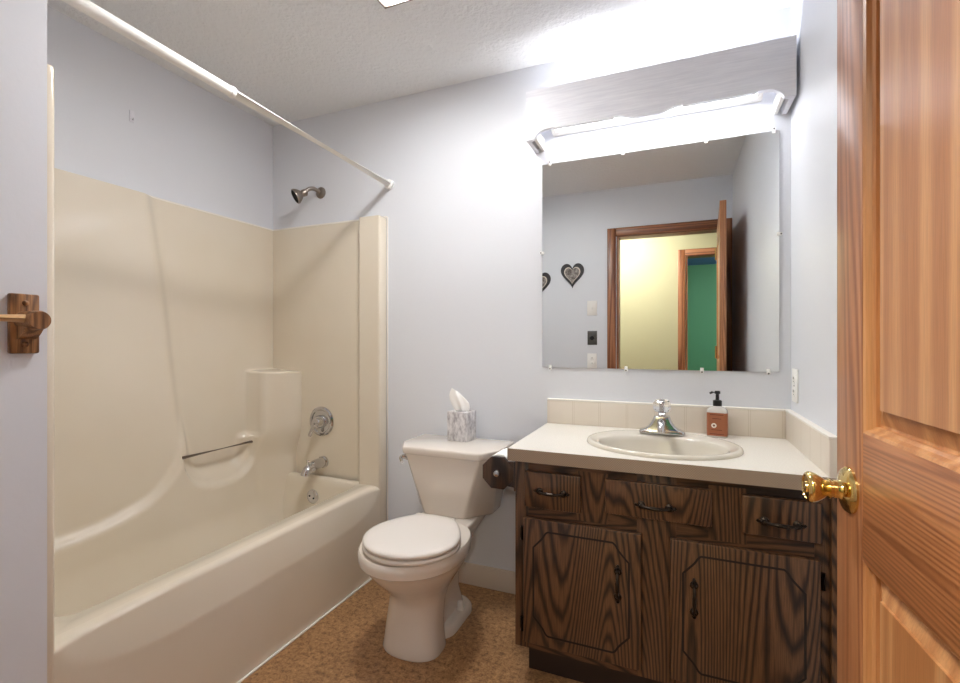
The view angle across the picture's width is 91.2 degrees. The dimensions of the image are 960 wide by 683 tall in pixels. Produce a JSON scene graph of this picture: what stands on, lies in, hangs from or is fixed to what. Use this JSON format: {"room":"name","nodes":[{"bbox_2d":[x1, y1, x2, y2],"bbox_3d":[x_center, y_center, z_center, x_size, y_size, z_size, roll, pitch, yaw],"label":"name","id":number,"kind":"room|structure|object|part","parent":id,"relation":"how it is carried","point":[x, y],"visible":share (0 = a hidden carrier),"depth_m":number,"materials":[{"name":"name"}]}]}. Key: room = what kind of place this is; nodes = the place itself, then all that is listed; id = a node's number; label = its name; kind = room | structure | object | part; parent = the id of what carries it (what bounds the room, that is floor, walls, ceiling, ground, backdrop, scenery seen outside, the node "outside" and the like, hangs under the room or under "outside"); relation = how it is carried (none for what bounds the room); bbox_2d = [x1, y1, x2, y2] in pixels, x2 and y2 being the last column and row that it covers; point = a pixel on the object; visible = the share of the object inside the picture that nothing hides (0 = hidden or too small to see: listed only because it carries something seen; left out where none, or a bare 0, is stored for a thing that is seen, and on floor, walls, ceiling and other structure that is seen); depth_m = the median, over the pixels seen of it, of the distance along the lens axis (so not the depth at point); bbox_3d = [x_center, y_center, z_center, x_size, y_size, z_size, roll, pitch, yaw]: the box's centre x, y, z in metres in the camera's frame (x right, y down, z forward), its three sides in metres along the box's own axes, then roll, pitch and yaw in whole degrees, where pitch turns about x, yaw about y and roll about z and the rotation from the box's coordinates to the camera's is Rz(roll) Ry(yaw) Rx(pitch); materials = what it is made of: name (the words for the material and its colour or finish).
{"room":"bathroom","nodes":[
{"label":"bathroom","id":0,"kind":"room"},
{"bbox_2d":[0,0,46,682],"bbox_3d":[-1.482,-0.043,1.015,0.895,2.333,0.473,0,0,22],"label":"wall","id":1,"kind":"structure","parent":0,"point":[23,23],"depth_m":1.02,"materials":[{"name":"white paint"}]},
{"bbox_2d":[0,293,50,353],"bbox_3d":[-1.033,-0.038,0.834,0.073,0.129,0.424,0,0,22],"label":"towel bar","id":2,"kind":"object","parent":1,"relation":"attached to","point":[26,323],"visible":1,"depth_m":1.00,"materials":[{"name":"brown wood"}]},
{"bbox_3d":[-0.989,-0.038,1.018,0.015,0.129,0.051,0,0,22],"label":"bracket plate","id":3,"kind":"part","parent":2,"relation":"part of","materials":[{"name":"brown wood"}]},
{"bbox_3d":[-0.955,-0.035,1.004,0.058,0.060,0.041,0,0,22],"label":"post","id":4,"kind":"part","parent":2,"relation":"part of","materials":[{"name":"brown wood"}]},
{"bbox_2d":[47,5,272,229],"bbox_3d":[-1.485,-0.043,2.023,0.120,2.333,1.389,0,0,22],"label":"wall","id":5,"kind":"structure","parent":0,"point":[185,144],"depth_m":2.03,"materials":[{"name":"white paint"}]},
{"bbox_2d":[129,110,134,122],"bbox_3d":[-1.440,-0.935,1.950,0.019,0.047,0.019,0,0,22],"label":"hook","id":6,"kind":"object","parent":5,"relation":"attached to","point":[131,113],"visible":1,"depth_m":1.95,"materials":[{"name":"paint"}]},
{"bbox_2d":[241,579,582,682],"bbox_3d":[-0.417,1.163,1.347,2.800,0.080,2.130,0,0,22],"label":"floor","id":7,"kind":"structure","parent":0,"point":[346,645],"depth_m":1.69,"materials":[{"name":"brown carpet"}]},
{"bbox_2d":[47,64,386,682],"bbox_3d":[-1.079,0.242,1.855,0.758,1.762,1.388,0,0,22],"label":"bathtub","id":8,"kind":"object","parent":7,"relation":"on","point":[191,353],"visible":0.91,"depth_m":1.97,"materials":[{"name":"plastic"}]},
{"bbox_3d":[-1.339,0.242,1.225,0.757,1.762,0.024,0,0,22],"label":"panel","id":9,"kind":"part","parent":8,"relation":"part of","materials":[{"name":"plastic"}]},
{"bbox_3d":[-1.322,0.232,1.956,0.230,1.702,1.365,0,0,22],"label":"long wall panel","id":10,"kind":"part","parent":8,"relation":"part of","materials":[{"name":"plastic"}]},
{"bbox_2d":[149,195,387,520],"bbox_3d":[-1.076,0.248,1.854,0.764,1.750,1.389,0,0,22],"label":"caulk","id":11,"kind":"structure","parent":8,"relation":"attached to","point":[149,195],"depth_m":2.35,"materials":[{"name":"white"}]},
{"bbox_3d":[-0.871,0.805,2.436,0.072,0.072,0.014,0,0,22],"label":"overflow plate","id":12,"kind":"part","parent":8,"relation":"part of","materials":[{"name":"silver metal"}]},
{"bbox_2d":[301,456,328,475],"bbox_3d":[-0.857,0.641,2.416,0.062,0.080,0.158,0,0,22],"label":"tub spout","id":13,"kind":"object","parent":8,"relation":"attached to","point":[321,462],"visible":1,"depth_m":2.40,"materials":[{"name":"silver metal"}]},
{"bbox_2d":[308,407,333,436],"bbox_3d":[-0.851,0.423,2.464,0.156,0.156,0.065,0,0,22],"label":"shower valve","id":14,"kind":"object","parent":8,"relation":"attached to","point":[321,418],"visible":1,"depth_m":2.47,"materials":[{"name":"silver metal"}]},
{"bbox_3d":[-0.855,0.443,2.463,0.075,0.108,0.059,0,0,22],"label":"lever","id":15,"kind":"part","parent":14,"relation":"part of","materials":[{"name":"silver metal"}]},
{"bbox_3d":[-0.826,0.252,2.466,0.758,1.742,0.066,0,0,22],"label":"tap panel","id":16,"kind":"part","parent":8,"relation":"part of","materials":[{"name":"plastic"}]},
{"bbox_2d":[236,578,371,682],"bbox_3d":[-0.726,1.120,1.703,0.010,0.006,1.377,0,0,22],"label":"caulk","id":17,"kind":"structure","parent":7,"relation":"on","point":[370,579],"depth_m":1.79,"materials":[{"name":"white"}]},
{"bbox_2d":[358,434,513,661],"bbox_3d":[-0.187,0.779,1.825,0.448,0.688,0.687,0,0,22],"label":"toilet","id":18,"kind":"object","parent":7,"relation":"on","point":[418,558],"visible":0.97,"depth_m":1.70,"materials":[{"name":"beige ceramic"}]},
{"bbox_3d":[-0.326,0.496,2.010,0.037,0.034,0.064,0,0,-19],"label":"flush lever","id":19,"kind":"part","parent":18,"relation":"part of","materials":[{"name":"silver metal"}]},
{"bbox_3d":[-0.233,0.709,1.677,0.348,0.025,0.369,0,0,22],"label":"seat","id":20,"kind":"part","parent":18,"relation":"part of","materials":[{"name":"white plastic"}]},
{"bbox_3d":[-0.233,0.686,1.677,0.347,0.021,0.368,0,0,22],"label":"seat lid","id":21,"kind":"part","parent":18,"relation":"part of","materials":[{"name":"white plastic"}]},
{"bbox_3d":[-0.108,0.596,2.018,0.437,0.265,0.253,0,0,22],"label":"tank","id":22,"kind":"part","parent":18,"relation":"part of","materials":[{"name":"beige ceramic"}]},
{"bbox_3d":[-0.109,0.452,2.014,0.448,0.033,0.278,0,0,22],"label":"tank lid","id":23,"kind":"part","parent":18,"relation":"part of","materials":[{"name":"beige ceramic"}]},
{"bbox_2d":[447,388,475,441],"bbox_3d":[-0.087,0.322,2.087,0.114,0.226,0.086,0,0,28],"label":"tissue box","id":24,"kind":"object","parent":18,"relation":"on","point":[461,421],"visible":1,"depth_m":2.06,"materials":[{"name":"grey"}]},
{"bbox_2d":[515,461,836,682],"bbox_3d":[0.610,0.757,1.605,0.875,0.732,0.558,0,0,22],"label":"vanity cabinet","id":25,"kind":"object","parent":7,"relation":"on","point":[621,577],"visible":0.95,"depth_m":1.36,"materials":[{"name":"brown wood"}]},
{"bbox_2d":[483,447,514,490],"bbox_3d":[0.101,0.455,1.694,0.134,0.111,0.198,0,0,22],"label":"toilet paper holder","id":26,"kind":"object","parent":25,"relation":"attached to","point":[498,472],"visible":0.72,"depth_m":1.62,"materials":[{"name":"brown wood"}]},
{"bbox_2d":[493,448,508,460],"bbox_3d":[0.090,0.453,1.698,0.110,0.114,0.112,0,0,22],"label":"toilet paper roll","id":27,"kind":"object","parent":26,"relation":"in","point":[503,452],"visible":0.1,"depth_m":1.67,"materials":[{"name":"white paper"}]},
{"bbox_3d":[0.222,0.480,1.482,0.117,0.022,0.035,0,0,22],"label":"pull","id":28,"kind":"part","parent":25,"relation":"part of","materials":[{"name":"brown metal"}]},
{"bbox_3d":[0.230,0.478,1.502,0.182,0.116,0.018,0,0,22],"label":"drawer","id":29,"kind":"part","parent":25,"relation":"part of","materials":[{"name":"brown wood"}]},
{"bbox_3d":[0.312,0.774,1.467,0.363,0.404,0.019,0,0,22],"label":"door","id":30,"kind":"part","parent":25,"relation":"part of","materials":[{"name":"brown wood"}]},
{"bbox_3d":[0.411,0.730,1.404,0.023,0.117,0.035,0,0,22],"label":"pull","id":31,"kind":"part","parent":25,"relation":"part of","materials":[{"name":"brown metal"}]},
{"bbox_3d":[0.508,0.483,1.364,0.117,0.022,0.035,0,0,22],"label":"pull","id":32,"kind":"part","parent":25,"relation":"part of","materials":[{"name":"brown metal"}]},
{"bbox_3d":[0.519,0.470,1.382,0.293,0.105,0.018,0,0,22],"label":"false drawer","id":33,"kind":"part","parent":25,"relation":"part of","materials":[{"name":"brown wood"}]},
{"bbox_2d":[507,398,836,489],"bbox_3d":[0.606,0.317,1.620,0.895,0.146,0.536,0,0,22],"label":"countertop","id":34,"kind":"structure","parent":25,"relation":"on","point":[778,445],"depth_m":1.52,"materials":[{"name":"laminate"}]},
{"bbox_2d":[639,399,684,435],"bbox_3d":[0.651,0.274,1.685,0.158,0.126,0.158,0,0,22],"label":"faucet","id":35,"kind":"object","parent":34,"relation":"on","point":[661,423],"visible":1,"depth_m":1.70,"materials":[{"name":"silver metal"}]},
{"bbox_3d":[0.644,0.296,1.669,0.030,0.038,0.123,0,0,22],"label":"spout","id":36,"kind":"part","parent":35,"relation":"part of","materials":[{"name":"silver metal"}]},
{"bbox_3d":[0.669,0.236,1.728,0.062,0.051,0.065,0,0,22],"label":"acrylic knob","id":37,"kind":"part","parent":35,"relation":"part of","materials":[{"name":"white"}]},
{"bbox_2d":[587,430,743,460],"bbox_3d":[0.611,0.410,1.587,0.490,0.146,0.406,0,0,22],"label":"sink","id":38,"kind":"object","parent":34,"relation":"in","point":[689,447],"visible":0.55,"depth_m":1.66,"materials":[{"name":"beige ceramic"}]},
{"bbox_2d":[707,391,727,437],"bbox_3d":[0.870,0.265,1.723,0.069,0.169,0.045,0,0,32],"label":"soap bottle","id":39,"kind":"object","parent":34,"relation":"on","point":[717,415],"visible":0.98,"depth_m":1.71,"materials":[{"name":"brown plastic"}]},
{"bbox_3d":[0.604,0.730,1.324,0.023,0.117,0.035,0,0,22],"label":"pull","id":40,"kind":"part","parent":25,"relation":"part of","materials":[{"name":"brown metal"}]},
{"bbox_3d":[0.721,0.774,1.298,0.363,0.404,0.019,0,0,22],"label":"door","id":41,"kind":"part","parent":25,"relation":"part of","materials":[{"name":"brown wood"}]},
{"bbox_3d":[0.808,0.474,1.263,0.184,0.106,0.018,0,0,22],"label":"drawer","id":42,"kind":"part","parent":25,"relation":"part of","materials":[{"name":"brown wood"}]},
{"bbox_3d":[0.799,0.485,1.244,0.117,0.022,0.035,0,0,22],"label":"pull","id":43,"kind":"part","parent":25,"relation":"part of","materials":[{"name":"brown metal"}]},
{"bbox_2d":[47,0,792,125],"bbox_3d":[-0.417,-1.260,1.347,2.800,0.100,2.130,0,0,22],"label":"ceiling","id":44,"kind":"structure","parent":0,"point":[297,59],"depth_m":1.86,"materials":[{"name":"white paint"}]},
{"bbox_2d":[377,0,411,8],"bbox_3d":[-0.285,-1.200,1.488,0.260,0.020,0.332,0,0,22],"label":"recessed light","id":45,"kind":"object","parent":44,"relation":"in","point":[386,4],"visible":1,"depth_m":1.66,"materials":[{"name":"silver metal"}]},
{"bbox_2d":[382,0,397,3],"bbox_3d":[-0.285,-1.207,1.488,0.242,0.005,0.314,0,0,22],"label":"diffuser","id":46,"kind":"object","parent":45,"relation":"attached to","point":[383,1],"depth_m":1.66,"materials":[{"name":"white plastic"}]},
{"bbox_2d":[273,6,790,571],"bbox_3d":[-0.046,-0.043,2.245,2.800,2.333,0.120,0,0,22],"label":"wall","id":47,"kind":"structure","parent":0,"point":[463,206],"depth_m":2.15,"materials":[{"name":"white paint"}]},
{"bbox_2d":[62,0,393,189],"bbox_3d":[-0.726,-0.803,1.710,0.048,0.091,1.389,0,0,23],"label":"shower curtain rod","id":48,"kind":"object","parent":47,"relation":"attached to","point":[87,7],"visible":1,"depth_m":1.38,"materials":[{"name":"white plastic"}]},
{"bbox_2d":[291,186,325,203],"bbox_3d":[-0.908,-0.770,2.471,0.168,0.110,0.078,0,0,-43],"label":"shower","id":49,"kind":"object","parent":47,"relation":"attached to","point":[298,195],"visible":1,"depth_m":2.45,"materials":[{"name":"silver metal"}]},
{"bbox_3d":[-0.883,-0.793,2.477,0.097,0.047,0.026,0,0,-41],"label":"arm","id":50,"kind":"part","parent":49,"relation":"part of","materials":[{"name":"silver metal"}]},
{"bbox_2d":[459,562,514,593],"bbox_3d":[-0.062,1.074,2.180,0.871,0.098,0.012,0,0,22],"label":"baseboard","id":51,"kind":"structure","parent":47,"relation":"attached to","point":[488,577],"depth_m":2.13,"materials":[{"name":"beige plastic"}]},
{"bbox_2d":[551,93,762,135],"bbox_3d":[0.655,-0.916,1.826,0.780,0.071,0.118,0,0,22],"label":"tube light","id":52,"kind":"object","parent":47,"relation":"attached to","point":[757,97],"visible":0.22,"depth_m":1.83,"materials":[{"name":"white glass"}]},
{"bbox_2d":[540,127,781,374],"bbox_3d":[0.678,-0.328,1.873,0.900,0.898,0.013,0,0,22],"label":"mirror","id":53,"kind":"object","parent":47,"relation":"attached to","point":[663,258],"visible":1,"depth_m":1.85,"materials":[{"name":"clear glass"}]},
{"bbox_2d":[526,35,796,152],"bbox_3d":[0.650,-0.924,1.815,0.940,0.201,0.142,0,0,22],"label":"valance","id":54,"kind":"object","parent":47,"relation":"attached to","point":[771,65],"visible":1,"depth_m":1.72,"materials":[{"name":"brushed metal"}]},
{"bbox_2d":[791,0,836,435],"bbox_3d":[0.813,-0.043,0.817,0.100,2.333,1.862,0,0,22],"label":"wall","id":55,"kind":"structure","parent":0,"point":[814,22],"depth_m":1.40,"materials":[{"name":"white paint"}]},
{"bbox_2d":[792,368,797,402],"bbox_3d":[1.088,0.152,1.625,0.008,0.115,0.072,0,0,22],"label":"wall outlet","id":56,"kind":"object","parent":55,"relation":"attached to","point":[794,371],"visible":1,"depth_m":1.61,"materials":[{"name":"white plastic"}]},
{"bbox_3d":[-0.155,-0.044,0.148,4.800,2.333,0.115,0,0,22],"label":"wall","id":57,"kind":"structure","parent":0,"visible":0},
{"bbox_2d":[802,0,959,682],"bbox_3d":[0.463,0.146,0.380,0.152,1.930,0.800,0,0,19],"label":"door","id":58,"kind":"structure","parent":57,"relation":"in","point":[896,489],"depth_m":0.59,"materials":[{"name":"brown wood"}]},
{"bbox_3d":[0.524,0.226,0.728,0.037,0.047,0.047,0,0,19],"label":"knob","id":59,"kind":"part","parent":58,"relation":"part of","materials":[{"name":"gold metal"}]},
{"bbox_3d":[0.464,0.223,0.383,0.034,0.183,0.602,0,0,19],"label":"rail","id":60,"kind":"part","parent":58,"relation":"part of","materials":[{"name":"brown wood"}]},
{"bbox_3d":[0.464,0.601,0.383,0.033,0.574,0.602,0,0,19],"label":"panel","id":61,"kind":"part","parent":58,"relation":"part of","materials":[{"name":"brown wood"}]},
{"bbox_3d":[0.464,-0.281,0.383,0.033,0.823,0.602,0,0,19],"label":"panel","id":62,"kind":"part","parent":58,"relation":"part of","materials":[{"name":"brown wood"}]}
]}

